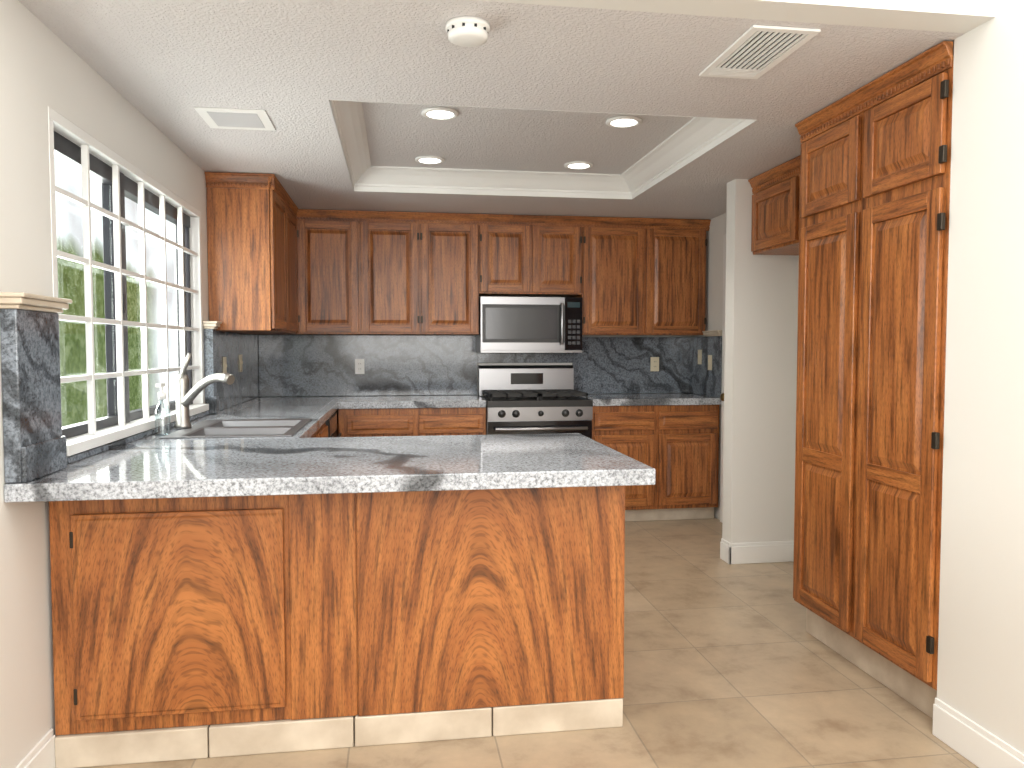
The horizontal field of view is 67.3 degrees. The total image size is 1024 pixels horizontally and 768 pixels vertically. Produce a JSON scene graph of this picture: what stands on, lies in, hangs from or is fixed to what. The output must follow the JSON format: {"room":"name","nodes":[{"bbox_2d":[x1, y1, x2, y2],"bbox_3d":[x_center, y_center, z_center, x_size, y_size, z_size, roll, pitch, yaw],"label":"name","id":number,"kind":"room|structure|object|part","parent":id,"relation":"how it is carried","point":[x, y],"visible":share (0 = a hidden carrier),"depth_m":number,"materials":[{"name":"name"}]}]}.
{"room":"kitchen","nodes":[
{"label":"kitchen","id":0,"kind":"room"},
{"bbox_2d":[0,0,208,767],"bbox_3d":[-1.396,-0.252,1.753,0.140,2.900,8.300,0,3,-8],"label":"wall","id":1,"kind":"structure","parent":0,"point":[43,66],"depth_m":2.25,"materials":[{"name":"white paint"}]},
{"bbox_2d":[15,728,54,767],"bbox_3d":[-1.051,1.217,0.036,0.014,0.125,4.670,0,3,-8],"label":"baseboard","id":2,"kind":"structure","parent":1,"relation":"attached to","point":[42,755],"depth_m":2.26,"materials":[{"name":"white wood"}]},
{"bbox_2d":[48,106,208,455],"bbox_3d":[-1.600,-0.353,3.282,0.150,1.079,1.848,0,3,-8],"label":"window","id":3,"kind":"structure","parent":1,"relation":"in","point":[117,177],"depth_m":3.06,"materials":[{"name":"white wood"}]},
{"bbox_2d":[67,411,209,463],"bbox_3d":[-1.536,0.201,3.286,0.026,0.020,1.928,0,3,-8],"label":"backsplash","id":4,"kind":"structure","parent":1,"relation":"attached to","point":[87,453],"depth_m":2.86,"materials":[{"name":"grey stone"}]},
{"bbox_2d":[215,331,262,410],"bbox_3d":[-1.794,-0.102,5.016,0.030,0.462,1.450,0,3,-8],"label":"backsplash","id":5,"kind":"structure","parent":1,"relation":"attached to","point":[247,385],"depth_m":5.04,"materials":[{"name":"grey stone"}]},
{"bbox_2d":[223,357,226,372],"bbox_3d":[-1.711,-0.105,4.598,0.014,0.114,0.070,0,3,-8],"label":"light switch","id":6,"kind":"object","parent":5,"relation":"attached to","point":[224,364],"visible":0.9,"depth_m":4.58,"materials":[{"name":"beige plastic"}]},
{"bbox_2d":[239,355,242,371],"bbox_3d":[-1.782,-0.137,5.071,0.014,0.114,0.070,0,3,-8],"label":"light switch","id":7,"kind":"object","parent":5,"relation":"attached to","point":[241,363],"visible":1,"depth_m":5.06,"materials":[{"name":"beige plastic"}]},
{"bbox_2d":[205,172,298,333],"bbox_3d":[-1.603,-0.766,4.869,0.373,0.876,1.135,0,3,-8],"label":"upper cabinet","id":8,"kind":"object","parent":1,"relation":"attached to","point":[252,254],"visible":1,"depth_m":4.35,"materials":[{"name":"brown wood"}]},
{"bbox_2d":[287,296,691,396],"bbox_3d":[-0.181,-0.454,6.066,3.540,2.900,0.120,0,3,-8],"label":"wall","id":9,"kind":"structure","parent":0,"point":[550,363],"depth_m":6.09,"materials":[{"name":"white paint"}]},
{"bbox_2d":[259,335,689,396],"bbox_3d":[-0.229,-0.148,5.997,3.416,0.462,0.026,0,3,-8],"label":"backsplash","id":10,"kind":"structure","parent":9,"relation":"attached to","point":[300,365],"depth_m":5.92,"materials":[{"name":"grey stone"}]},
{"bbox_2d":[355,359,364,373],"bbox_3d":[-1.156,-0.133,5.839,0.070,0.114,0.008,0,3,-8],"label":"electrical outlet","id":11,"kind":"object","parent":10,"relation":"attached to","point":[359,367],"visible":1,"depth_m":5.84,"materials":[{"name":"white plastic"}]},
{"bbox_2d":[650,357,658,370],"bbox_3d":[1.149,-0.159,6.183,0.070,0.114,0.008,0,3,-8],"label":"electrical outlet","id":12,"kind":"object","parent":10,"relation":"attached to","point":[654,366],"visible":1,"depth_m":6.18,"materials":[{"name":"beige plastic"}]},
{"bbox_2d":[254,209,710,335],"bbox_3d":[-0.198,-0.810,5.800,3.428,0.876,0.363,0,3,-8],"label":"upper cabinet","id":13,"kind":"object","parent":9,"relation":"attached to","point":[390,273],"visible":1,"depth_m":5.63,"materials":[{"name":"brown wood"}]},
{"bbox_2d":[476,297,582,352],"bbox_3d":[0.127,-0.442,5.815,0.762,0.410,0.397,0,3,-8],"label":"microwave","id":14,"kind":"object","parent":13,"relation":"attached to","point":[530,324],"visible":1,"depth_m":5.67,"materials":[{"name":"silver metal"}]},
{"bbox_2d":[18,0,964,219],"bbox_3d":[0.048,-1.265,4.093,3.420,0.185,3.770,0,3,-8],"label":"ceiling","id":15,"kind":"structure","parent":0,"point":[292,68],"depth_m":2.86,"materials":[{"name":"white paint"}]},
{"bbox_2d":[194,107,275,130],"bbox_3d":[-1.176,-1.131,3.288,0.280,0.006,0.290,0,3,-8],"label":"ceiling vent","id":16,"kind":"object","parent":15,"relation":"in","point":[230,118],"visible":1,"depth_m":3.26,"materials":[{"name":"white metal"}]},
{"bbox_2d":[415,155,444,163],"bbox_3d":[-0.485,-1.321,4.542,0.175,0.013,0.175,0,3,-8],"label":"recessed light","id":17,"kind":"object","parent":15,"relation":"in","point":[427,159],"visible":1,"depth_m":4.51,"materials":[{"name":"white"}]},
{"bbox_2d":[421,107,458,119],"bbox_3d":[-0.341,-1.279,3.644,0.175,0.013,0.175,0,3,-8],"label":"recessed light","id":18,"kind":"object","parent":15,"relation":"in","point":[440,113],"visible":1,"depth_m":3.63,"materials":[{"name":"white"}]},
{"bbox_2d":[445,16,489,46],"bbox_3d":[-0.134,-1.065,2.339,0.136,0.048,0.136,0,3,-8],"label":"smoke detector","id":19,"kind":"object","parent":15,"relation":"attached to","point":[467,31],"visible":1,"depth_m":2.30,"materials":[{"name":"white plastic"}]},
{"bbox_2d":[330,100,755,198],"bbox_3d":[0.034,-1.239,4.051,1.794,0.139,1.784,0,3,-8],"label":"crown molding","id":20,"kind":"structure","parent":15,"relation":"attached to","point":[694,138],"depth_m":4.79,"materials":[{"name":"white"}]},
{"bbox_2d":[564,161,592,169],"bbox_3d":[0.405,-1.327,4.675,0.175,0.013,0.175,0,3,-8],"label":"recessed light","id":21,"kind":"object","parent":15,"relation":"in","point":[577,165],"visible":1,"depth_m":4.66,"materials":[{"name":"white"}]},
{"bbox_2d":[606,116,641,127],"bbox_3d":[0.549,-1.286,3.777,0.175,0.013,0.175,0,3,-8],"label":"recessed light","id":22,"kind":"object","parent":15,"relation":"in","point":[623,121],"visible":0.98,"depth_m":3.75,"materials":[{"name":"white"}]},
{"bbox_2d":[699,25,820,78],"bbox_3d":[0.809,-1.096,2.557,0.220,0.008,0.425,0,3,-8],"label":"ceiling vent","id":23,"kind":"object","parent":15,"relation":"in","point":[755,52],"visible":1,"depth_m":2.52,"materials":[{"name":"white metal"}]},
{"bbox_2d":[80,517,978,767],"bbox_3d":[0.891,1.208,2.214,5.000,0.060,8.400,0,3,-8],"label":"floor","id":24,"kind":"structure","parent":0,"point":[726,665],"depth_m":2.79,"materials":[{"name":"tile"}]},
{"bbox_2d":[49,495,292,734],"bbox_3d":[-1.104,0.672,2.733,0.691,0.762,0.770,0,3,-8],"label":"base cabinet","id":25,"kind":"object","parent":24,"relation":"on","point":[180,612],"depth_m":2.36,"materials":[{"name":"brown wood"}]},
{"bbox_2d":[264,433,654,494],"bbox_3d":[-0.211,0.263,2.739,1.163,0.050,0.990,0,3,-8],"label":"countertop","id":26,"kind":"structure","parent":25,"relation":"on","point":[299,462],"depth_m":2.40,"materials":[{"name":"grey stone"}]},
{"bbox_2d":[314,422,325,437],"bbox_3d":[-1.306,0.669,3.865,0.644,0.862,0.486,0,3,-8],"label":"base cabinet","id":27,"kind":"object","parent":24,"relation":"on","point":[321,432],"depth_m":4.28,"materials":[{"name":"brown wood"}]},
{"bbox_2d":[4,396,347,502],"bbox_3d":[-1.317,0.206,3.967,0.660,0.050,3.748,0,3,-8],"label":"countertop","id":28,"kind":"structure","parent":27,"relation":"on","point":[148,467],"depth_m":2.40,"materials":[{"name":"grey stone"}]},
{"bbox_2d":[0,292,71,482],"bbox_3d":[-1.350,0.006,2.194,0.073,0.511,0.311,0,3,-8],"label":"side splash","id":29,"kind":"object","parent":28,"relation":"on","point":[35,446],"visible":1,"depth_m":2.13,"materials":[{"name":"stone"}]},
{"bbox_2d":[155,383,170,435],"bbox_3d":[-1.465,0.105,3.217,0.060,0.219,0.080,0,3,-8],"label":"soap dispenser","id":30,"kind":"object","parent":28,"relation":"on","point":[162,395],"visible":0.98,"depth_m":3.22,"materials":[{"name":"clear glass"}]},
{"bbox_2d":[174,353,234,428],"bbox_3d":[-1.357,0.032,3.388,0.298,0.340,0.240,0,3,-8],"label":"faucet","id":31,"kind":"object","parent":28,"relation":"on","point":[185,397],"visible":1,"depth_m":3.43,"materials":[{"name":"silver metal"}]},
{"bbox_2d":[203,321,221,413],"bbox_3d":[-1.658,-0.091,4.266,0.078,0.511,0.116,0,3,-8],"label":"side splash","id":32,"kind":"object","parent":28,"relation":"on","point":[211,396],"visible":0.94,"depth_m":4.23,"materials":[{"name":"stone"}]},
{"bbox_2d":[160,418,311,438],"bbox_3d":[-1.222,0.281,3.525,0.516,0.170,0.776,0,3,-8],"label":"stainless steel sink","id":33,"kind":"object","parent":28,"relation":"in","point":[228,428],"visible":0.5,"depth_m":3.50,"materials":[{"name":"grey metal"}]},
{"bbox_2d":[289,493,360,719],"bbox_3d":[-0.656,0.669,2.800,0.216,0.762,0.770,0,3,-8],"label":"peninsula panel","id":34,"kind":"object","parent":24,"relation":"on","point":[325,529],"depth_m":2.44,"materials":[{"name":"brown wood"}]},
{"bbox_2d":[326,417,333,436],"bbox_3d":[-1.378,0.647,4.345,0.644,0.862,0.487,0,3,-8],"label":"base cabinet","id":35,"kind":"object","parent":24,"relation":"on","point":[329,427],"depth_m":4.69,"materials":[{"name":"brown wood"}]},
{"bbox_2d":[330,409,341,436],"bbox_3d":[-1.460,0.621,4.892,0.644,0.862,0.620,0,3,-8],"label":"base cabinet","id":36,"kind":"object","parent":24,"relation":"on","point":[335,414],"depth_m":5.11,"materials":[{"name":"brown wood"}]},
{"bbox_2d":[55,698,622,767],"bbox_3d":[-0.562,1.099,2.840,1.783,0.098,0.760,0,3,-8],"label":"plinth","id":37,"kind":"object","parent":24,"relation":"on","point":[158,745],"visible":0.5,"depth_m":2.45,"materials":[{"name":"tile"}]},
{"bbox_2d":[338,407,485,436],"bbox_3d":[-0.730,0.586,5.649,1.017,0.862,0.632,0,3,-8],"label":"base cabinet","id":38,"kind":"object","parent":24,"relation":"on","point":[406,422],"visible":0.12,"depth_m":5.33,"materials":[{"name":"brown wood"}]},
{"bbox_2d":[344,395,485,408],"bbox_3d":[-0.723,0.128,5.626,1.005,0.050,0.638,0,3,-8],"label":"countertop","id":39,"kind":"structure","parent":38,"relation":"on","point":[411,401],"depth_m":5.36,"materials":[{"name":"grey stone"}]},
{"bbox_2d":[361,486,624,715],"bbox_3d":[-0.113,0.665,2.881,0.881,0.762,0.770,0,3,-8],"label":"peninsula panel","id":40,"kind":"object","parent":24,"relation":"on","point":[484,598],"depth_m":2.51,"materials":[{"name":"brown wood"}]},
{"bbox_2d":[478,365,592,438],"bbox_3d":[0.158,0.425,5.722,0.754,1.115,0.716,0,3,-8],"label":"range","id":41,"kind":"object","parent":24,"relation":"on","point":[533,399],"visible":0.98,"depth_m":5.46,"materials":[{"name":"silver metal"}]},
{"bbox_2d":[592,405,718,520],"bbox_3d":[1.007,0.573,5.909,0.971,0.862,0.632,0,3,-8],"label":"base cabinet","id":42,"kind":"object","parent":24,"relation":"on","point":[676,447],"visible":0.77,"depth_m":5.62,"materials":[{"name":"brown wood"}]},
{"bbox_2d":[580,393,720,405],"bbox_3d":[1.016,0.116,5.886,0.989,0.050,0.638,0,3,-8],"label":"countertop","id":43,"kind":"structure","parent":42,"relation":"on","point":[632,399],"depth_m":5.61,"materials":[{"name":"grey stone"}]},
{"bbox_2d":[689,330,721,397],"bbox_3d":[1.481,-0.160,5.926,0.054,0.494,0.615,0,3,-8],"label":"side splash","id":44,"kind":"object","parent":43,"relation":"on","point":[703,380],"visible":0.75,"depth_m":5.88,"materials":[{"name":"stone"}]},
{"bbox_2d":[698,350,701,363],"bbox_3d":[1.460,-0.211,5.998,0.014,0.114,0.070,0,3,-8],"label":"light switch","id":45,"kind":"object","parent":44,"relation":"attached to","point":[699,356],"visible":1,"depth_m":5.99,"materials":[{"name":"beige plastic"}]},
{"bbox_2d":[708,355,711,369],"bbox_3d":[1.490,-0.162,5.803,0.014,0.114,0.070,0,3,-8],"label":"light switch","id":46,"kind":"object","parent":44,"relation":"attached to","point":[709,362],"visible":1,"depth_m":5.79,"materials":[{"name":"beige plastic"}]},
{"bbox_2d":[793,41,953,718],"bbox_3d":[1.617,0.012,3.000,0.635,2.256,0.927,0,3,-8],"label":"pantry cabinet","id":47,"kind":"object","parent":24,"relation":"on","point":[875,168],"depth_m":2.83,"materials":[{"name":"brown wood"}]},
{"bbox_3d":[1.664,1.067,3.057,0.540,0.143,0.926,0,3,-8],"label":"pantry plinth","id":48,"kind":"part","parent":47,"relation":"part of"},
{"bbox_2d":[476,0,995,32],"bbox_3d":[0.033,-1.401,2.116,2.810,0.640,0.120,0,3,-8],"label":"ceiling beam","id":49,"kind":"structure","parent":0,"point":[960,16],"depth_m":2.25,"materials":[{"name":"white paint"}]},
{"bbox_2d":[692,0,1023,753],"bbox_3d":[1.822,-0.272,2.173,0.730,2.900,8.180,0,3,-8],"label":"wall","id":50,"kind":"structure","parent":0,"point":[980,656],"depth_m":2.40,"materials":[{"name":"white paint"}]},
{"bbox_2d":[720,234,725,522],"bbox_3d":[1.579,-0.011,5.165,0.087,2.100,0.920,0,3,-8],"label":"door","id":51,"kind":"structure","parent":50,"relation":"in","point":[723,368],"depth_m":5.59,"materials":[{"name":"white"}]},
{"bbox_2d":[723,539,793,563],"bbox_3d":[1.484,1.004,4.584,0.404,0.125,0.014,0,3,-8],"label":"baseboard","id":52,"kind":"structure","parent":50,"relation":"attached to","point":[774,551],"depth_m":4.58,"materials":[{"name":"white wood"}]},
{"bbox_2d":[748,155,800,254],"bbox_3d":[1.621,-0.947,3.974,0.343,0.431,1.076,0,3,-8],"label":"upper cabinet","id":53,"kind":"object","parent":50,"relation":"attached to","point":[776,223],"visible":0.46,"depth_m":4.18,"materials":[{"name":"brown wood"}]},
{"bbox_2d":[932,698,1023,767],"bbox_3d":[1.729,1.203,0.345,0.014,0.125,4.460,0,3,-8],"label":"baseboard","id":54,"kind":"structure","parent":50,"relation":"attached to","point":[974,743],"depth_m":2.37,"materials":[{"name":"white wood"}]},
{"label":"outside","id":55,"kind":"structure","parent":0,"visible":0},
{"bbox_2d":[54,157,176,425],"bbox_3d":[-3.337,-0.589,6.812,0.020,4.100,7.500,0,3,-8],"label":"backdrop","id":56,"kind":"structure","parent":55,"point":[99,332],"depth_m":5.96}
]}

